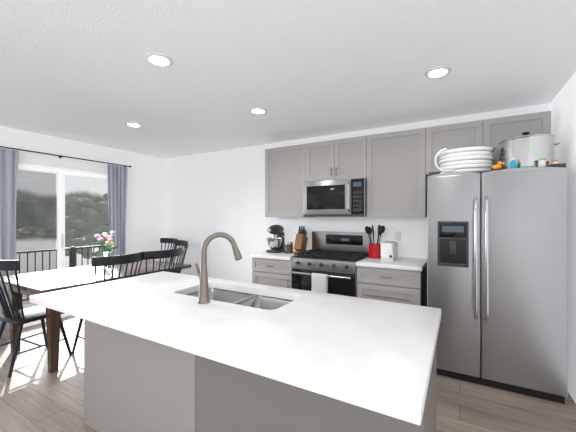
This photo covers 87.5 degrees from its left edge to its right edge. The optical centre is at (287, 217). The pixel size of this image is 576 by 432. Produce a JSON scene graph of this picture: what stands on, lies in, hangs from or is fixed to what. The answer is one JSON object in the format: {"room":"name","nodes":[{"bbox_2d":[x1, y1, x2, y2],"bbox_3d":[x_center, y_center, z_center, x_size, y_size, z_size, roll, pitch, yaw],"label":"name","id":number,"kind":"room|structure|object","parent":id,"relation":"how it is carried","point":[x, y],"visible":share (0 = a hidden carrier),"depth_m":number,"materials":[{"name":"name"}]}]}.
{"room":"kitchen","nodes":[
{"label":"kitchen","id":0,"kind":"room"},
{"bbox_2d":[0,126,164,260],"bbox_3d":[-3.844,0.150,2.808,0.100,2.440,6.270,0,0,30],"label":"wall","id":1,"kind":"structure","parent":0,"point":[145,219],"depth_m":4.89,"materials":[{"name":"white paint"}]},
{"bbox_2d":[3,163,107,332],"bbox_3d":[-3.104,0.355,4.107,0.094,2.029,1.798,0,0,30],"label":"window","id":2,"kind":"structure","parent":1,"relation":"in","point":[60,211],"depth_m":4.01,"materials":[{"name":"clear glass"}]},
{"bbox_2d":[0,146,130,167],"bbox_3d":[-3.057,-0.812,3.983,0.099,0.036,2.022,0,0,30],"label":"curtain rod","id":3,"kind":"object","parent":1,"relation":"attached to","point":[60,156],"visible":1,"depth_m":4.01,"materials":[{"name":"black metal"}]},
{"bbox_2d":[0,148,18,331],"bbox_3d":[-3.323,0.273,3.448,0.070,2.135,0.376,0,0,30],"label":"curtain","id":4,"kind":"object","parent":3,"relation":"hanging from","point":[9,161],"visible":0.65,"depth_m":3.51,"materials":[{"name":"grey fabric"}]},
{"bbox_2d":[107,164,127,255],"bbox_3d":[-2.641,0.273,4.645,0.073,2.135,0.311,0,0,30],"label":"curtain","id":5,"kind":"object","parent":3,"relation":"hanging from","point":[117,188],"visible":0.58,"depth_m":4.65,"materials":[{"name":"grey fabric"}]},
{"bbox_2d":[0,316,575,431],"bbox_3d":[-1.446,1.420,1.441,5.620,0.100,6.470,0,0,30],"label":"floor","id":6,"kind":"structure","parent":0,"point":[36,395],"depth_m":2.23,"materials":[{"name":"brown wood"}]},
{"bbox_2d":[0,260,71,377],"bbox_3d":[-2.470,0.871,2.850,0.531,1.004,0.550,0,0,26],"label":"chair","id":7,"kind":"object","parent":6,"relation":"on","point":[21,317],"visible":0.88,"depth_m":2.69,"materials":[{"name":"black paint"}]},
{"bbox_2d":[0,260,190,372],"bbox_3d":[-2.109,0.989,3.448,1.080,0.762,1.600,0,0,30],"label":"dining table","id":8,"kind":"object","parent":6,"relation":"on","point":[35,283],"visible":0.58,"depth_m":2.98,"materials":[{"name":"brown wood"}]},
{"bbox_2d":[94,231,118,270],"bbox_3d":[-2.079,0.383,3.451,0.234,0.449,0.237,0,0,30],"label":"flower vase","id":9,"kind":"object","parent":8,"relation":"on","point":[108,242],"visible":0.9,"depth_m":3.43,"materials":[{"name":"clear glass"}]},
{"bbox_2d":[72,252,143,353],"bbox_3d":[-1.831,0.871,3.082,0.550,1.004,0.531,0,0,30],"label":"chair","id":10,"kind":"object","parent":6,"relation":"on","point":[120,260],"visible":0.27,"depth_m":2.93,"materials":[{"name":"black paint"}]},
{"bbox_2d":[143,247,182,273],"bbox_3d":[-1.573,0.871,3.534,0.550,1.004,0.531,0,0,30],"label":"chair","id":11,"kind":"object","parent":6,"relation":"on","point":[165,254],"visible":0.25,"depth_m":3.35,"materials":[{"name":"black paint"}]},
{"bbox_2d":[160,238,177,261],"bbox_3d":[-2.161,0.871,5.041,0.531,1.004,0.550,0,0,38],"label":"chair","id":12,"kind":"object","parent":6,"relation":"on","point":[167,240],"visible":0.17,"depth_m":5.27,"materials":[{"name":"black paint"}]},
{"bbox_2d":[175,240,187,273],"bbox_3d":[-1.800,0.871,4.544,0.550,1.004,0.531,0,0,-37],"label":"chair","id":13,"kind":"object","parent":6,"relation":"on","point":[182,243],"visible":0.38,"depth_m":4.71,"materials":[{"name":"black paint"}]},
{"bbox_2d":[84,320,436,431],"bbox_3d":[-0.306,0.936,1.754,2.070,0.868,0.615,0,0,30],"label":"kitchen island","id":14,"kind":"object","parent":6,"relation":"on","point":[133,383],"visible":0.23,"depth_m":1.50,"materials":[{"name":"grey"}]},
{"bbox_2d":[30,271,440,424],"bbox_3d":[-0.371,0.480,1.639,2.110,0.040,0.920,0,0,30],"label":"island countertop","id":15,"kind":"structure","parent":14,"relation":"on","point":[374,355],"depth_m":1.22,"materials":[{"name":"white stone"}]},
{"bbox_2d":[195,232,241,303],"bbox_3d":[-0.402,0.271,1.686,0.211,0.377,0.226,0,0,30],"label":"faucet","id":16,"kind":"object","parent":15,"relation":"on","point":[203,297],"visible":1,"depth_m":1.62,"materials":[{"name":"silver metal"}]},
{"bbox_2d":[186,288,293,309],"bbox_3d":[-0.311,0.604,1.806,0.780,0.206,0.380,0,0,30],"label":"sink","id":17,"kind":"object","parent":15,"relation":"in","point":[250,300],"visible":0.12,"depth_m":1.92,"materials":[{"name":"silver metal"}]},
{"bbox_2d":[252,258,292,287],"bbox_3d":[-0.052,0.936,3.896,0.568,0.868,0.618,0,0,30],"label":"base cabinet","id":18,"kind":"object","parent":6,"relation":"on","point":[271,272],"depth_m":3.62,"materials":[{"name":"grey wood"}]},
{"bbox_2d":[292,231,370,296],"bbox_3d":[0.509,0.777,3.531,0.757,1.185,0.677,0,0,30],"label":"range","id":19,"kind":"object","parent":6,"relation":"on","point":[335,256],"visible":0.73,"depth_m":3.40,"materials":[{"name":"silver metal"}]},
{"bbox_2d":[311,273,327,292],"bbox_3d":[0.342,0.755,3.248,0.176,0.291,0.045,0,0,30],"label":"towel","id":20,"kind":"object","parent":19,"relation":"hanging from","point":[319,282],"visible":0.81,"depth_m":3.23,"materials":[{"name":"white fabric"}]},
{"bbox_2d":[357,265,426,306],"bbox_3d":[1.132,0.936,3.221,0.621,0.868,0.618,0,0,30],"label":"base cabinet","id":21,"kind":"object","parent":6,"relation":"on","point":[397,285],"depth_m":2.94,"materials":[{"name":"grey wood"}]},
{"bbox_2d":[250,250,426,270],"bbox_3d":[0.544,0.480,3.540,1.962,0.040,0.648,0,0,30],"label":"countertop","id":22,"kind":"structure","parent":21,"relation":"on","point":[409,263],"depth_m":3.12,"materials":[{"name":"white stone"}]},
{"bbox_2d":[266,225,284,252],"bbox_3d":[-0.158,0.279,3.961,0.206,0.362,0.355,0,0,30],"label":"stand mixer","id":23,"kind":"object","parent":22,"relation":"on","point":[276,244],"visible":0.98,"depth_m":3.88,"materials":[{"name":"grey plastic"}]},
{"bbox_2d":[285,242,292,252],"bbox_3d":[0.010,0.389,3.862,0.108,0.142,0.108,0,0,30],"label":"jar","id":24,"kind":"object","parent":22,"relation":"on","point":[288,247],"visible":1,"depth_m":3.82,"materials":[{"name":"brown glass"}]},
{"bbox_2d":[293,226,307,253],"bbox_3d":[0.163,0.287,3.868,0.104,0.346,0.230,0,0,30],"label":"knife block","id":25,"kind":"object","parent":22,"relation":"on","point":[300,244],"visible":0.92,"depth_m":3.83,"materials":[{"name":"brown wood"}]},
{"bbox_2d":[365,225,384,257],"bbox_3d":[0.988,0.272,3.401,0.200,0.375,0.234,0,0,30],"label":"utensil crock","id":26,"kind":"object","parent":22,"relation":"on","point":[374,250],"visible":0.98,"depth_m":3.37,"materials":[{"name":"red ceramic"}]},
{"bbox_2d":[381,241,397,260],"bbox_3d":[1.104,0.364,3.277,0.140,0.192,0.283,0,0,30],"label":"toaster","id":27,"kind":"object","parent":22,"relation":"on","point":[389,250],"visible":0.98,"depth_m":3.17,"materials":[{"name":"white plastic"}]},
{"bbox_2d":[427,163,567,403],"bbox_3d":[1.786,0.489,2.693,0.925,1.762,0.832,0,0,30],"label":"fridge","id":28,"kind":"object","parent":6,"relation":"on","point":[497,267],"visible":0.96,"depth_m":2.35,"materials":[{"name":"grey metal"}]},
{"bbox_2d":[434,146,493,173],"bbox_3d":[1.589,-0.497,2.720,0.460,0.230,0.363,0,0,30],"label":"coil","id":29,"kind":"object","parent":28,"relation":"on","point":[470,160],"visible":0.9,"depth_m":2.57,"materials":[{"name":"white plastic"}]},
{"bbox_2d":[492,161,503,169],"bbox_3d":[1.691,-0.415,2.420,0.082,0.069,0.050,0,0,30],"label":"duck","id":30,"kind":"object","parent":28,"relation":"on","point":[497,166],"visible":1,"depth_m":2.41},
{"bbox_2d":[510,158,516,168],"bbox_3d":[1.769,-0.423,2.364,0.044,0.085,0.044,0,0,30],"label":"bottle","id":31,"kind":"object","parent":28,"relation":"on","point":[513,163],"visible":0.81,"depth_m":2.35,"materials":[{"name":"teal plastic"}]},
{"bbox_2d":[494,132,560,169],"bbox_3d":[1.976,-0.542,2.499,0.448,0.324,0.368,0,0,30],"label":"stock pot","id":32,"kind":"object","parent":28,"relation":"on","point":[526,149],"visible":0.81,"depth_m":2.36,"materials":[{"name":"silver metal"}]},
{"bbox_2d":[539,158,545,166],"bbox_3d":[1.926,-0.413,2.277,0.042,0.065,0.041,0,0,30],"label":"jar","id":33,"kind":"object","parent":28,"relation":"on","point":[542,162],"depth_m":2.26,"materials":[{"name":"white plastic"}]},
{"bbox_2d":[552,159,558,163],"bbox_3d":[2.041,-0.409,2.295,0.042,0.057,0.041,0,0,30],"label":"jar","id":34,"kind":"object","parent":28,"relation":"on","point":[556,161],"depth_m":2.28,"materials":[{"name":"white plastic"}]},
{"bbox_2d":[0,0,575,158],"bbox_3d":[-1.446,-1.120,1.441,5.620,0.100,6.470,0,0,30],"label":"ceiling","id":35,"kind":"structure","parent":0,"point":[84,71],"depth_m":2.14,"materials":[{"name":"white paint"}]},
{"bbox_2d":[125,122,141,126],"bbox_3d":[-1.776,-1.063,3.465,0.180,0.011,0.180,0,0,30],"label":"recessed light","id":36,"kind":"object","parent":35,"relation":"in","point":[133,124],"visible":1,"depth_m":3.46,"materials":[{"name":"white plastic"}]},
{"bbox_2d":[145,53,172,66],"bbox_3d":[-0.874,-1.063,2.041,0.180,0.011,0.180,0,0,30],"label":"recessed light","id":37,"kind":"object","parent":35,"relation":"in","point":[159,59],"visible":1,"depth_m":2.03,"materials":[{"name":"white plastic"}]},
{"bbox_2d":[249,107,266,113],"bbox_3d":[-0.296,-1.063,3.013,0.180,0.011,0.180,0,0,30],"label":"recessed light","id":38,"kind":"object","parent":35,"relation":"in","point":[257,110],"visible":1,"depth_m":3.01,"materials":[{"name":"white plastic"}]},
{"bbox_2d":[424,66,451,77],"bbox_3d":[1.102,-1.063,2.215,0.180,0.011,0.180,0,0,30],"label":"recessed light","id":39,"kind":"object","parent":35,"relation":"in","point":[437,72],"visible":1,"depth_m":2.21,"materials":[{"name":"white plastic"}]},
{"bbox_2d":[165,103,549,282],"bbox_3d":[0.132,0.150,4.207,5.620,2.440,0.100,0,0,30],"label":"wall","id":40,"kind":"structure","parent":0,"point":[207,194],"depth_m":4.64,"materials":[{"name":"white paint"}]},
{"bbox_2d":[265,143,308,216],"bbox_3d":[0.059,-0.455,4.000,0.658,0.910,0.329,0,0,30],"label":"upper cabinet","id":41,"kind":"object","parent":40,"relation":"attached to","point":[287,167],"depth_m":3.87,"materials":[{"name":"grey wood"}]},
{"bbox_2d":[309,135,368,181],"bbox_3d":[0.625,-0.672,3.678,0.759,0.475,0.329,0,0,30],"label":"upper cabinet","id":42,"kind":"object","parent":40,"relation":"attached to","point":[346,158],"depth_m":3.51,"materials":[{"name":"grey wood"}]},
{"bbox_2d":[303,178,366,216],"bbox_3d":[0.596,-0.217,3.628,0.750,0.425,0.440,0,0,30],"label":"microwave","id":43,"kind":"object","parent":42,"relation":"attached to","point":[339,198],"visible":0.98,"depth_m":3.45,"materials":[{"name":"silver metal"}]},
{"bbox_2d":[395,231,400,240],"bbox_3d":[1.278,0.220,3.491,0.072,0.116,0.008,0,0,30],"label":"electrical outlet plate","id":44,"kind":"object","parent":40,"relation":"attached to","point":[397,235],"visible":1,"depth_m":3.49,"materials":[{"name":"white plastic"}]},
{"bbox_2d":[367,127,432,216],"bbox_3d":[1.215,-0.455,3.341,0.715,0.910,0.329,0,0,30],"label":"upper cabinet","id":45,"kind":"object","parent":40,"relation":"attached to","point":[394,169],"depth_m":3.18,"materials":[{"name":"grey wood"}]},
{"bbox_2d":[433,119,492,171],"bbox_3d":[1.714,-0.670,3.056,0.547,0.480,0.329,0,0,30],"label":"upper cabinet","id":46,"kind":"object","parent":40,"relation":"attached to","point":[478,133],"depth_m":2.90,"materials":[{"name":"grey wood"}]},
{"bbox_2d":[493,111,550,169],"bbox_3d":[2.089,-0.670,2.842,0.547,0.480,0.329,0,0,30],"label":"upper cabinet","id":47,"kind":"object","parent":40,"relation":"attached to","point":[504,128],"depth_m":2.68,"materials":[{"name":"grey wood"}]},
{"bbox_2d":[550,72,575,403],"bbox_3d":[0.951,0.150,0.073,0.100,2.440,6.270,0,0,30],"label":"wall","id":48,"kind":"structure","parent":0,"point":[563,114],"depth_m":2.31,"materials":[{"name":"white paint"}]},
{"label":"outside","id":49,"kind":"structure","parent":0,"visible":0},
{"bbox_2d":[23,303,36,308],"bbox_3d":[-3.870,1.580,4.568,1.650,0.180,5.100,0,0,30],"label":"deck","id":50,"kind":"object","parent":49,"point":[29,305],"depth_m":5.07,"materials":[{"name":"grey"}]},
{"bbox_2d":[16,245,104,300],"bbox_3d":[-4.457,1.020,4.902,0.060,0.940,4.960,0,0,30],"label":"railing","id":51,"kind":"object","parent":50,"relation":"on","point":[73,258],"depth_m":5.62,"materials":[{"name":"black metal"}]},
{"bbox_2d":[16,170,107,304],"bbox_3d":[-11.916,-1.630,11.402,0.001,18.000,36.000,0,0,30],"label":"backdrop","id":52,"kind":"structure","parent":49,"point":[95,189],"depth_m":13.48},
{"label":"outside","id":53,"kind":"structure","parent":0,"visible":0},
{"bbox_2d":[52,193,107,258],"bbox_3d":[-6.805,1.731,11.243,1.776,5.277,3.204,0,0,30],"label":"tree","id":54,"kind":"object","parent":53,"point":[101,208],"depth_m":10.38,"materials":[{"name":"green plant"}]}
]}

